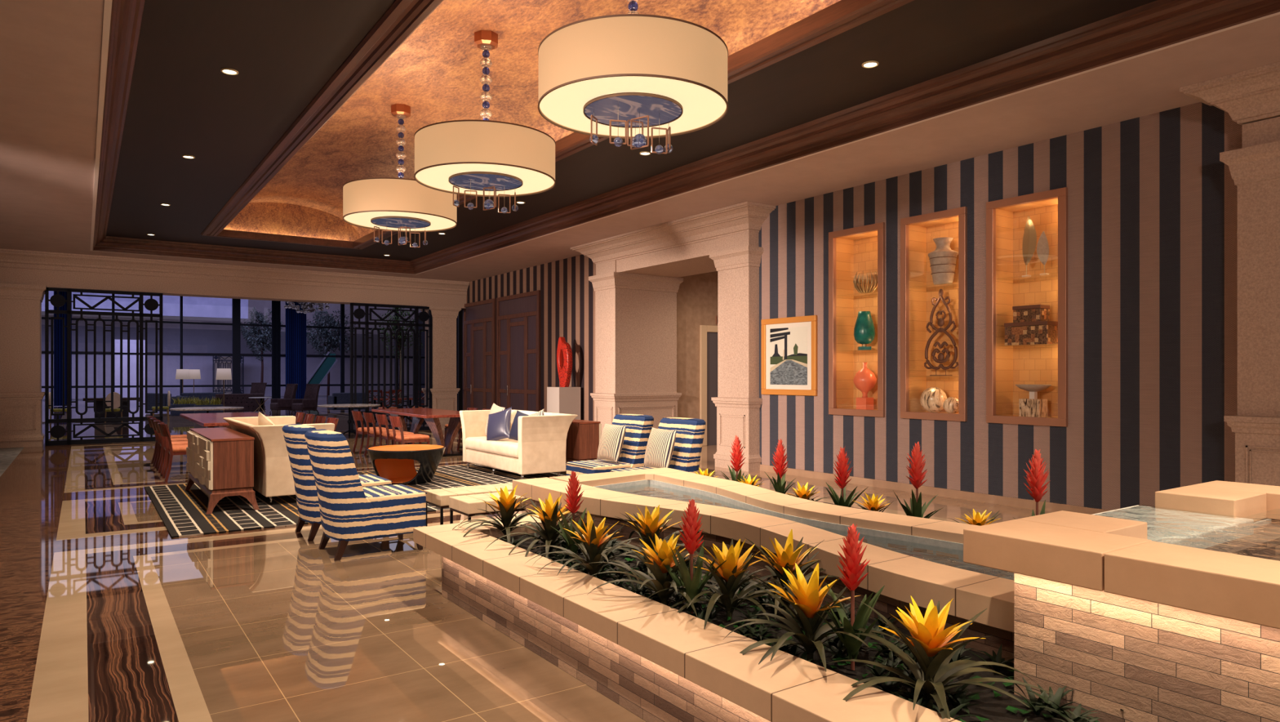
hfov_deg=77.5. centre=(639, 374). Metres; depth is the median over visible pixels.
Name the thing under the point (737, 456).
bromeliad
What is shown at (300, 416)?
dining chair
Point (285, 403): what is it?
wingback chair
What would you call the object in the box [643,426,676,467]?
throw pillow
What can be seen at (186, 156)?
recessed light
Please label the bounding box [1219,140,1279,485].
pillar
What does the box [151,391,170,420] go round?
chair
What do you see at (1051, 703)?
soil
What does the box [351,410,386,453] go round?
dining chair
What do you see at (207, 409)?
marble table
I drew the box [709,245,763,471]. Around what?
pillar
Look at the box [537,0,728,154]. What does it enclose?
drum chandelier
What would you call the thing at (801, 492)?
bromeliad
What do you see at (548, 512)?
bromeliad
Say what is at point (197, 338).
window
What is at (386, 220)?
diffuser
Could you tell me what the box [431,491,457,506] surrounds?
cushion
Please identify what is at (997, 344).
glass shelf
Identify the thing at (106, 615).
floor
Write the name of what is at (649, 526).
bromeliad
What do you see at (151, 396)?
lounge sofa
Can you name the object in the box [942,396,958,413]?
sphere
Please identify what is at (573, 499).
bromeliad
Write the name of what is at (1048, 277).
glass shelf
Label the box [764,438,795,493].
bromeliad
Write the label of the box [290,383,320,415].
wingback chair
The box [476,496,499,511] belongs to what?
cushion
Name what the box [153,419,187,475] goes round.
dining chair
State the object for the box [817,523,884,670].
bromeliad
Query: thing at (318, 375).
stair
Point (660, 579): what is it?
bromeliad
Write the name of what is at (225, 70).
recessed light
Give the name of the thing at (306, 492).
slipper chair
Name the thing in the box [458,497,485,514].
cushion
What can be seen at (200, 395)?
lounge sofa
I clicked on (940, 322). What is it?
scroll ornament
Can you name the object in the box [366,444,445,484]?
coffee table
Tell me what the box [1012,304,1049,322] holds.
box
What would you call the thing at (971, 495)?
baseboard
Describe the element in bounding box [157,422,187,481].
dining chair
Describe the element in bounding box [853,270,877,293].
bowl
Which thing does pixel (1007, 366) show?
display niche
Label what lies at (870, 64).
recessed light
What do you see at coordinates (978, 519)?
bromeliad
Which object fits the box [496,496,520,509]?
cushion
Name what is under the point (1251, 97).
trim
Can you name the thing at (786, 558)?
bromeliad
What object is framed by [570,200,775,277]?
trim
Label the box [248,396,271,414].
side table
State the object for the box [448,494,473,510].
cushion
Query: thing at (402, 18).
trim
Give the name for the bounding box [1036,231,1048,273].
leaf sculpture
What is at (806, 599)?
bromeliad
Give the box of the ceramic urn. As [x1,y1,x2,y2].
[928,236,958,284]
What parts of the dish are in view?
stem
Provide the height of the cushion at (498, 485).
0.095 m
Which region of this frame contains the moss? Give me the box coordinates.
[520,542,1097,721]
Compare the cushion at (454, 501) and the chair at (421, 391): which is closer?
the cushion at (454, 501)
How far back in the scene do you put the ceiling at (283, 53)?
8.03 m
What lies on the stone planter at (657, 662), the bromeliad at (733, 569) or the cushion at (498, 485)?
the bromeliad at (733, 569)
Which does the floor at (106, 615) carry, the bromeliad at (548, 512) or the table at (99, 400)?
the table at (99, 400)
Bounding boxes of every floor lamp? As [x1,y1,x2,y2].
[175,368,190,392]
[189,368,200,392]
[215,368,231,412]
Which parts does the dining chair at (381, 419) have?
leg, rail, leg, seat rail, seat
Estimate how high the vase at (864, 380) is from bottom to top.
0.660 m
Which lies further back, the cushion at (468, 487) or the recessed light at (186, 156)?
the recessed light at (186, 156)
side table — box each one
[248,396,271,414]
[565,418,601,462]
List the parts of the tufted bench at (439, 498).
seat frame, leg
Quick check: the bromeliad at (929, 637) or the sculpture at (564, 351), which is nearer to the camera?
the bromeliad at (929, 637)
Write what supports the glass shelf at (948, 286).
attached to the display niche at (917, 233)
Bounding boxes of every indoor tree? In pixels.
[240,306,284,382]
[306,306,357,397]
[373,307,425,408]
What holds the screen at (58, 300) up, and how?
on the floor at (106, 615)
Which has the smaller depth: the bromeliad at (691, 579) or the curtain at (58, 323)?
the bromeliad at (691, 579)
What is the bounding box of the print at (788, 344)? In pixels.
[769,326,807,384]
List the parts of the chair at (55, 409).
backrest, seat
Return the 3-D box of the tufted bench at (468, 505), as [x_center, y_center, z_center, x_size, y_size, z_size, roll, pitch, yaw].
[-1.090,1.285,7.178,1.146,0.430,0.438,0,0,-35]
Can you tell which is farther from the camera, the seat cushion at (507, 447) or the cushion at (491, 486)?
the seat cushion at (507, 447)
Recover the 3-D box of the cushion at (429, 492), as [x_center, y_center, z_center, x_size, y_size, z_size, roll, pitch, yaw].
[-1.893,1.117,7.398,0.160,0.095,0.218,0,0,-35]
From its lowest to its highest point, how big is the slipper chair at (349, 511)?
1.032 m
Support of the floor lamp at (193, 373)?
on the floor at (106, 615)
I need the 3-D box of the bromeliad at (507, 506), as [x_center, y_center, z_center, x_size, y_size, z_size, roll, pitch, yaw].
[-0.955,0.990,5.630,0.829,0.417,0.775,0,0,-4]
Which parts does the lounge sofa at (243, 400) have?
armrest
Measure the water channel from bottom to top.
0.600 m
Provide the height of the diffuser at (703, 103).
0.006 m
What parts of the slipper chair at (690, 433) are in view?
seat, backrest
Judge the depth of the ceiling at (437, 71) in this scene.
10.05 m
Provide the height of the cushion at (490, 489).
0.095 m
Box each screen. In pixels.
[44,287,162,445]
[213,355,244,393]
[350,302,431,433]
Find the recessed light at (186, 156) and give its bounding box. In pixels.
[182,154,195,158]
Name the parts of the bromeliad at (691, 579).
stem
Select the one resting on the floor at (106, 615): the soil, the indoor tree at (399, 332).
the indoor tree at (399, 332)
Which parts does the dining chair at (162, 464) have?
rail, leg, leg, seat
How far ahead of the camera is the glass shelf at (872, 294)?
11.28 m
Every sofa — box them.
[147,392,188,411]
[177,391,223,404]
[213,393,264,412]
[222,415,334,504]
[328,392,364,409]
[459,408,577,479]
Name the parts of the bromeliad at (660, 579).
stem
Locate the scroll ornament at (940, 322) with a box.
[924,288,958,375]
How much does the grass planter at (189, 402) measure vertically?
0.753 m
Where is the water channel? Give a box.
[512,466,1013,662]
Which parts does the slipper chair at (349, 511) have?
leg, leg, backrest, seat, leg, leg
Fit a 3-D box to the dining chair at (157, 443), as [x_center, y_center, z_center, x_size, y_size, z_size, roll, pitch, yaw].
[-7.940,1.095,13.470,0.657,0.810,0.500,0,0,-35]
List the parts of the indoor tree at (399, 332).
crown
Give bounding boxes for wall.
[0,248,469,309]
[418,309,462,410]
[462,254,595,421]
[676,271,717,418]
[758,102,1242,510]
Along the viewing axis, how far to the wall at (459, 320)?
22.94 m
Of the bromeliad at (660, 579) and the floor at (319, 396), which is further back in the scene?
the floor at (319, 396)
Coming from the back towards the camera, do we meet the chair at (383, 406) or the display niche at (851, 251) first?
the chair at (383, 406)
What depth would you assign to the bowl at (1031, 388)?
9.03 m
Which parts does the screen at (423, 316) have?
panel, zigzag panel, zigzag panel, panel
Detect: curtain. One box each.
[53,290,71,405]
[271,300,280,398]
[285,301,306,398]
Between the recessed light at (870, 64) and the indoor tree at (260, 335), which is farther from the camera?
the indoor tree at (260, 335)
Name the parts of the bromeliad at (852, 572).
stem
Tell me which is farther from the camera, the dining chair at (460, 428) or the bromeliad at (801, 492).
the dining chair at (460, 428)
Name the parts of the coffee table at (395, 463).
plate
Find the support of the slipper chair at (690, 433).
on the floor at (106, 615)
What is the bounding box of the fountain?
[963,480,1279,721]
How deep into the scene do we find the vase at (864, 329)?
11.03 m
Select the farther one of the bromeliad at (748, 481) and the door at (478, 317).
the door at (478, 317)
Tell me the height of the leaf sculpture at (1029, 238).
0.700 m
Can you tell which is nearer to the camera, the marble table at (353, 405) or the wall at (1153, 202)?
the wall at (1153, 202)
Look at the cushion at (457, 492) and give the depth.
7.26 m
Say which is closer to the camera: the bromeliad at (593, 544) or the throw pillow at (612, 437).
the bromeliad at (593, 544)
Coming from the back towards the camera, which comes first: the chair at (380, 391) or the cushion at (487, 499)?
the chair at (380, 391)
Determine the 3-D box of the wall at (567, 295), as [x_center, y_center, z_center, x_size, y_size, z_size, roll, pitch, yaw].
[-2.727,-0.552,19.438,0.100,4.104,8.000,0,0,-35]
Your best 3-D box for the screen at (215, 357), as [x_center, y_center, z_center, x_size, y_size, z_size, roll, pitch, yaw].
[-27.517,0.055,53.354,1.849,2.890,0.086,0,0,-35]
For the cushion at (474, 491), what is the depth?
7.36 m
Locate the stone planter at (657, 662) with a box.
[413,514,1082,721]
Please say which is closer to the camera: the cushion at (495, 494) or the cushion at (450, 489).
the cushion at (495, 494)
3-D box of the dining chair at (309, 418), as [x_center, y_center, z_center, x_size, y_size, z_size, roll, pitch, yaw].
[-5.997,1.095,13.887,0.657,0.810,0.500,0,0,-35]
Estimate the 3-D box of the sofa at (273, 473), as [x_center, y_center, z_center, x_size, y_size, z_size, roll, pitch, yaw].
[-4.606,1.029,10.078,0.897,0.917,2.243,0,0,-35]
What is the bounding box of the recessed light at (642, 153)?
[639,151,651,155]
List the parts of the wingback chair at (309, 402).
armrest, seat, armrest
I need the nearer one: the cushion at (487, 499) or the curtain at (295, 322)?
the cushion at (487, 499)
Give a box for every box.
[1004,320,1057,345]
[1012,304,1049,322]
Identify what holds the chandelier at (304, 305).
hanging from the ceiling
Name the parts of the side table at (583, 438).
panel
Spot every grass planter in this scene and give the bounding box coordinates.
[170,395,199,415]
[192,395,224,413]
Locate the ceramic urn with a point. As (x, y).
(943, 259)
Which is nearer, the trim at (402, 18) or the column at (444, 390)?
the trim at (402, 18)
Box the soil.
[502,527,1123,721]
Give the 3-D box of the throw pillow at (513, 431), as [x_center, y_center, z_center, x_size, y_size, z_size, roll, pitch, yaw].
[-1.732,0.770,11.742,0.508,0.495,0.192,0,0,40]
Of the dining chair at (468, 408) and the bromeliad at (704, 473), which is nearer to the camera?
the bromeliad at (704, 473)
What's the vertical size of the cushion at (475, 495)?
0.095 m
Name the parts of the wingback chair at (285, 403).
armrest, seat, armrest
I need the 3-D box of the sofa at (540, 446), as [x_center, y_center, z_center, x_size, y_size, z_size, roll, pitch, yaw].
[-1.901,1.029,12.173,0.897,0.917,2.243,0,0,-35]
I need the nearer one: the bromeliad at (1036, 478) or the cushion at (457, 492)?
the bromeliad at (1036, 478)
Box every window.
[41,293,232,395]
[41,299,422,399]
[115,338,145,399]
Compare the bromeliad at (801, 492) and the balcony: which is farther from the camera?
the balcony
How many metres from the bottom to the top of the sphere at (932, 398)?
0.330 m
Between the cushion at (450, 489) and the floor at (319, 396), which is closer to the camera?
the cushion at (450, 489)
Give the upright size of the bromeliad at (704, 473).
0.282 m
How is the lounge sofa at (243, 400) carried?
on the floor at (106, 615)
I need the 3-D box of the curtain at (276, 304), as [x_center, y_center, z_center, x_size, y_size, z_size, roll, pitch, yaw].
[-20.036,-1.450,43.949,0.450,5.860,0.112,0,0,-35]
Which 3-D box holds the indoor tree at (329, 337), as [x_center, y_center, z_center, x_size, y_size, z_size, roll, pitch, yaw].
[-20.672,-1.561,53.178,3.776,6.136,3.746,0,0,-44]
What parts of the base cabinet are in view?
leg, panel, leg, leg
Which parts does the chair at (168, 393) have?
seat, backrest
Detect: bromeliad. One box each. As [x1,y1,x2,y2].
[453,484,542,543]
[484,493,605,557]
[526,510,644,587]
[551,470,595,559]
[586,532,737,616]
[601,504,711,576]
[645,537,820,629]
[652,498,726,613]
[696,467,722,478]
[702,528,859,618]
[720,435,754,481]
[720,562,906,671]
[737,474,764,486]
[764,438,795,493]
[786,481,831,504]
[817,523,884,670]
[826,445,866,506]
[826,595,1053,719]
[853,492,893,511]
[893,441,942,518]
[947,508,999,525]
[1013,448,1049,519]
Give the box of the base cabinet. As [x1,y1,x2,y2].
[184,426,259,514]
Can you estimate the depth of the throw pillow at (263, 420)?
10.32 m
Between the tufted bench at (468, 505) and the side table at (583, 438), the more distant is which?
the side table at (583, 438)
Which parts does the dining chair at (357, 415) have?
leg, rail, leg, seat rail, seat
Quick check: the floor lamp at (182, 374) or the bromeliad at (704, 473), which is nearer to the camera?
the bromeliad at (704, 473)
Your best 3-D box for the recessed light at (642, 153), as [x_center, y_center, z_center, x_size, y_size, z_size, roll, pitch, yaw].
[0.067,-2.877,10.352,0.152,0.016,0.152,0,0,-35]
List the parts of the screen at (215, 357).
panel, zigzag panel, panel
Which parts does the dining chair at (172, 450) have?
rail, leg, leg, seat rail, seat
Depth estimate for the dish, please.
9.07 m
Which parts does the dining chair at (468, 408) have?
leg, rail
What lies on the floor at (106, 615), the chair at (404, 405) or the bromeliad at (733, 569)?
the chair at (404, 405)
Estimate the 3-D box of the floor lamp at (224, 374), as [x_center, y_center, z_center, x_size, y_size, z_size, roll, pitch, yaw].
[-15.665,0.625,30.042,0.540,1.750,0.540,0,0,-35]
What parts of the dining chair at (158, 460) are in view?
rail, leg, leg, seat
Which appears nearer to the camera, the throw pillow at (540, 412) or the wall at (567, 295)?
the throw pillow at (540, 412)
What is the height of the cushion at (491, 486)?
0.095 m
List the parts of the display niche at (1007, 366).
panel, panel, panel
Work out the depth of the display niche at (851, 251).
11.32 m
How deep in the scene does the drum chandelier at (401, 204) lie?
10.50 m
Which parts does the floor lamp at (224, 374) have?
lamp shade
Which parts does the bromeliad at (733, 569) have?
stem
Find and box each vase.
[853,311,875,350]
[853,362,876,409]
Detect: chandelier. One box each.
[284,301,329,313]
[342,103,457,247]
[413,30,555,213]
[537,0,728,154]
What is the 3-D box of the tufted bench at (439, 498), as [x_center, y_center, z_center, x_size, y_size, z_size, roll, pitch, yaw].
[-1.426,1.285,7.590,1.146,0.430,0.438,0,0,-35]
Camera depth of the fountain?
2.66 m
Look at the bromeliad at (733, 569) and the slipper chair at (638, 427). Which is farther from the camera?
the slipper chair at (638, 427)
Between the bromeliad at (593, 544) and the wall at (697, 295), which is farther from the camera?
the wall at (697, 295)
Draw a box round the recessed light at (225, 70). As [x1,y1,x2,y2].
[220,67,238,75]
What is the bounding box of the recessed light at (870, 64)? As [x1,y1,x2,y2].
[862,60,879,67]
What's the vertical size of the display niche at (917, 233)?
2.588 m
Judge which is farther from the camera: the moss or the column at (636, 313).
the column at (636, 313)
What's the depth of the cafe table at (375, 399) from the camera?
26.64 m
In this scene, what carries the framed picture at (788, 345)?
attached to the wall at (1153, 202)
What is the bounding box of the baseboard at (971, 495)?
[759,463,1109,514]
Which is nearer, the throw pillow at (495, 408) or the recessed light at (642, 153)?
the recessed light at (642, 153)
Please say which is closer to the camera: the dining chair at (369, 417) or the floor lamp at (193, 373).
the dining chair at (369, 417)
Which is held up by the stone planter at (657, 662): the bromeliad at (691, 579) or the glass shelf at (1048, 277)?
the bromeliad at (691, 579)
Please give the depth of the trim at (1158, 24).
8.38 m
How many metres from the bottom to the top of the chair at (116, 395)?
0.981 m
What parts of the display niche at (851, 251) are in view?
panel, panel, panel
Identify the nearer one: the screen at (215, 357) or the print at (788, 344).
the print at (788, 344)
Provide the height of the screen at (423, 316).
3.360 m
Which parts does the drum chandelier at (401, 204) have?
pendant frame, pendant frame, lamp shade, pendant frame, pendant frame, pendant frame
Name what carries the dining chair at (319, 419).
on the floor at (106, 615)
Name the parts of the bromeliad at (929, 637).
stem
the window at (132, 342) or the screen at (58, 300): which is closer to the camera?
the screen at (58, 300)
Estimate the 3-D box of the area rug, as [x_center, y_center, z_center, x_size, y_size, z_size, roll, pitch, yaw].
[-2.968,1.492,10.733,6.080,0.013,4.000,0,0,-35]
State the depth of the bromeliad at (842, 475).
6.12 m
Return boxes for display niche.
[828,222,884,417]
[900,206,967,421]
[986,186,1067,426]
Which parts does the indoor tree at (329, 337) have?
crown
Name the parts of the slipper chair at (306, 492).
leg, backrest, leg, seat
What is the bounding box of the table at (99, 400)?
[83,396,139,422]
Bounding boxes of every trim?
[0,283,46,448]
[89,0,1279,274]
[93,0,1279,274]
[200,0,913,248]
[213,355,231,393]
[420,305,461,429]
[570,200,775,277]
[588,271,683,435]
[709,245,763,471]
[1179,61,1279,147]
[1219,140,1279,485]
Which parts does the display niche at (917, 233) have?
panel, panel, panel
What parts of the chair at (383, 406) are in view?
seat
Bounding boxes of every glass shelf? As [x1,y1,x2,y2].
[838,349,877,351]
[839,291,877,297]
[908,281,958,289]
[995,271,1057,281]
[996,343,1057,346]
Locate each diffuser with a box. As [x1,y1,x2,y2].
[343,211,455,230]
[415,163,554,195]
[539,75,726,136]
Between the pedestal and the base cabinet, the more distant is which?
the pedestal
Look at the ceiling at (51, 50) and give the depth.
8.52 m
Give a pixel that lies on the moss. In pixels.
(1014, 709)
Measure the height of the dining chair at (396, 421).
0.810 m
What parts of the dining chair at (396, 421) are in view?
leg, rail, leg, seat, seat rail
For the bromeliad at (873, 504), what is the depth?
5.86 m
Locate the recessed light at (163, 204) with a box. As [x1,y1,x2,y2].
[160,203,170,205]
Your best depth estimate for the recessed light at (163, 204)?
13.47 m
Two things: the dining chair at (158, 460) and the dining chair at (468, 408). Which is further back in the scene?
the dining chair at (468, 408)
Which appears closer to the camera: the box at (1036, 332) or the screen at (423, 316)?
the box at (1036, 332)
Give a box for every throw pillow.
[257,411,274,425]
[484,403,505,435]
[486,406,511,440]
[508,409,528,440]
[528,408,544,415]
[596,422,626,462]
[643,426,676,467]
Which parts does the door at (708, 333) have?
panel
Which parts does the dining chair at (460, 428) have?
leg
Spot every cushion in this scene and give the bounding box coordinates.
[423,488,447,502]
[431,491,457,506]
[440,487,463,491]
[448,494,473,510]
[449,489,474,495]
[457,485,479,489]
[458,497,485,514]
[465,435,518,457]
[466,488,491,493]
[466,493,490,498]
[473,484,497,488]
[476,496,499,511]
[482,487,502,492]
[484,492,500,496]
[488,483,511,487]
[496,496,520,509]
[498,485,512,491]
[514,494,525,508]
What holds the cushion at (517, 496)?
on the tufted bench at (468, 505)
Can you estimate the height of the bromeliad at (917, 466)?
0.685 m
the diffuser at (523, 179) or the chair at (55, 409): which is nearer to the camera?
the diffuser at (523, 179)
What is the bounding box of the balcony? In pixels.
[41,290,248,319]
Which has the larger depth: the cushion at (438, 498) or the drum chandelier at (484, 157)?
the drum chandelier at (484, 157)
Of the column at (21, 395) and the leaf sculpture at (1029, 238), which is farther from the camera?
the column at (21, 395)
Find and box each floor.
[0,395,1052,721]
[42,394,413,401]
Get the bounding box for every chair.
[48,391,66,424]
[104,391,123,422]
[146,415,186,466]
[150,417,187,471]
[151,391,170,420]
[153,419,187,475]
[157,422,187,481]
[249,382,266,408]
[269,383,297,415]
[282,423,392,541]
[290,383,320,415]
[295,412,306,423]
[302,413,315,423]
[304,429,426,560]
[314,415,326,423]
[326,417,338,431]
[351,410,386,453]
[362,411,400,455]
[368,390,386,414]
[375,413,414,445]
[378,391,398,414]
[388,389,407,414]
[388,415,430,444]
[410,391,424,419]
[444,407,478,448]
[457,408,490,449]
[565,413,653,475]
[609,417,706,473]
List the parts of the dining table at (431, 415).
plate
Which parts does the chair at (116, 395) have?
seat, backrest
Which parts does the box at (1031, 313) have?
lid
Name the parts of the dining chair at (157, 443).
rail, leg, leg, seat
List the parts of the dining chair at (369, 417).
leg, rail, seat rail, leg, seat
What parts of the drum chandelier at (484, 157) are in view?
pendant frame, pendant frame, lamp shade, pendant frame, pendant frame, pendant frame, pendant frame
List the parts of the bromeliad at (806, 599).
stem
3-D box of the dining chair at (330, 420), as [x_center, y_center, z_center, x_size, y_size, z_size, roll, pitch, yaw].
[-5.115,1.095,12.625,0.657,0.810,0.500,0,0,-35]
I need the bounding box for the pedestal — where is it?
[546,386,580,419]
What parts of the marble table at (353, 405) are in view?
stem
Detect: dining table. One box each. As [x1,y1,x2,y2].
[179,411,272,429]
[371,407,462,456]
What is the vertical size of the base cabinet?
0.795 m
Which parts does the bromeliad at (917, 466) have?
stem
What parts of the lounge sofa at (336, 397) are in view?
armrest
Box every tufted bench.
[423,482,512,526]
[448,490,525,523]
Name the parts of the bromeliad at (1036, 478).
stem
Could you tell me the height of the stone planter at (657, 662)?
0.400 m
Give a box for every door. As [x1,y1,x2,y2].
[462,297,495,410]
[496,289,540,411]
[699,324,717,445]
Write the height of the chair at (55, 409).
0.981 m
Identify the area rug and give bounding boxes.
[144,463,566,537]
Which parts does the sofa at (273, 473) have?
backrest, armrest, leg, armrest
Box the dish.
[1015,384,1051,417]
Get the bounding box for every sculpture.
[556,336,572,386]
[1022,216,1036,275]
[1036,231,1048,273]
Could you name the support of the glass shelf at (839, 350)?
attached to the display niche at (851, 251)
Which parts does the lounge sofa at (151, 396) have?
backrest, armrest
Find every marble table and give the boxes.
[169,406,244,427]
[317,403,380,436]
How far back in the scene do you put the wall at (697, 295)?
16.80 m
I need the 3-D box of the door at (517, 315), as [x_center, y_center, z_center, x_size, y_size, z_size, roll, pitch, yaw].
[-3.046,-0.250,19.721,0.101,3.500,2.330,0,0,-35]
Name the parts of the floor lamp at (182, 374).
lamp shade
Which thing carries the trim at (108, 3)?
attached to the ceiling at (51, 50)
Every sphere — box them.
[920,386,946,412]
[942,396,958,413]
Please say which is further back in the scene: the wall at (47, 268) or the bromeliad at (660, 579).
the wall at (47, 268)
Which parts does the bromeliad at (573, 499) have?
stem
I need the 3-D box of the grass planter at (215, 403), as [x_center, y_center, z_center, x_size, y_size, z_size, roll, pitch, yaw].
[-15.691,1.123,29.058,1.151,0.753,0.768,0,0,-35]
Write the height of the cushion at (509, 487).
0.095 m
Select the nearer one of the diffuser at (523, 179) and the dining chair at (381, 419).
the diffuser at (523, 179)
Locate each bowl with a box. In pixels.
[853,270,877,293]
[1015,384,1051,391]
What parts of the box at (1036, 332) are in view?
lid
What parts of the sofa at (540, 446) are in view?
armrest, seat, backrest, armrest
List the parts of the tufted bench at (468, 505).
leg, seat frame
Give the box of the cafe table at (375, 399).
[373,397,413,419]
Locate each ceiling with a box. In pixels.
[0,0,1279,281]
[106,0,1156,261]
[223,0,840,241]
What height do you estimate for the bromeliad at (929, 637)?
0.399 m
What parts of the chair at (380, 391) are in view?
backrest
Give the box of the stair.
[306,351,337,383]
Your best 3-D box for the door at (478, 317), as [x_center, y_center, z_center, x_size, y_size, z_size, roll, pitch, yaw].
[-4.397,-0.250,21.656,0.101,3.500,2.050,0,0,-35]
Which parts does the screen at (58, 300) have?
panel, zigzag panel, zigzag panel, panel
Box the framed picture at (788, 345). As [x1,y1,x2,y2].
[760,315,817,395]
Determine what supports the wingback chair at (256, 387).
on the floor at (106, 615)
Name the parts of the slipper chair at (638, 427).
seat, backrest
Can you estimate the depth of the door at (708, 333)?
17.04 m
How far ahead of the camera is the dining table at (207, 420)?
13.66 m
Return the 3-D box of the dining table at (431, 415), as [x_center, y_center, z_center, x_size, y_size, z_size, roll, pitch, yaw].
[-4.237,1.107,15.793,1.170,0.785,3.250,0,0,-35]
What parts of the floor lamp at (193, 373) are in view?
lamp shade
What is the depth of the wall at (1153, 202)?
8.40 m
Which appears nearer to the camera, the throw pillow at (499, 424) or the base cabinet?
the base cabinet
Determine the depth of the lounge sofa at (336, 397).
32.54 m

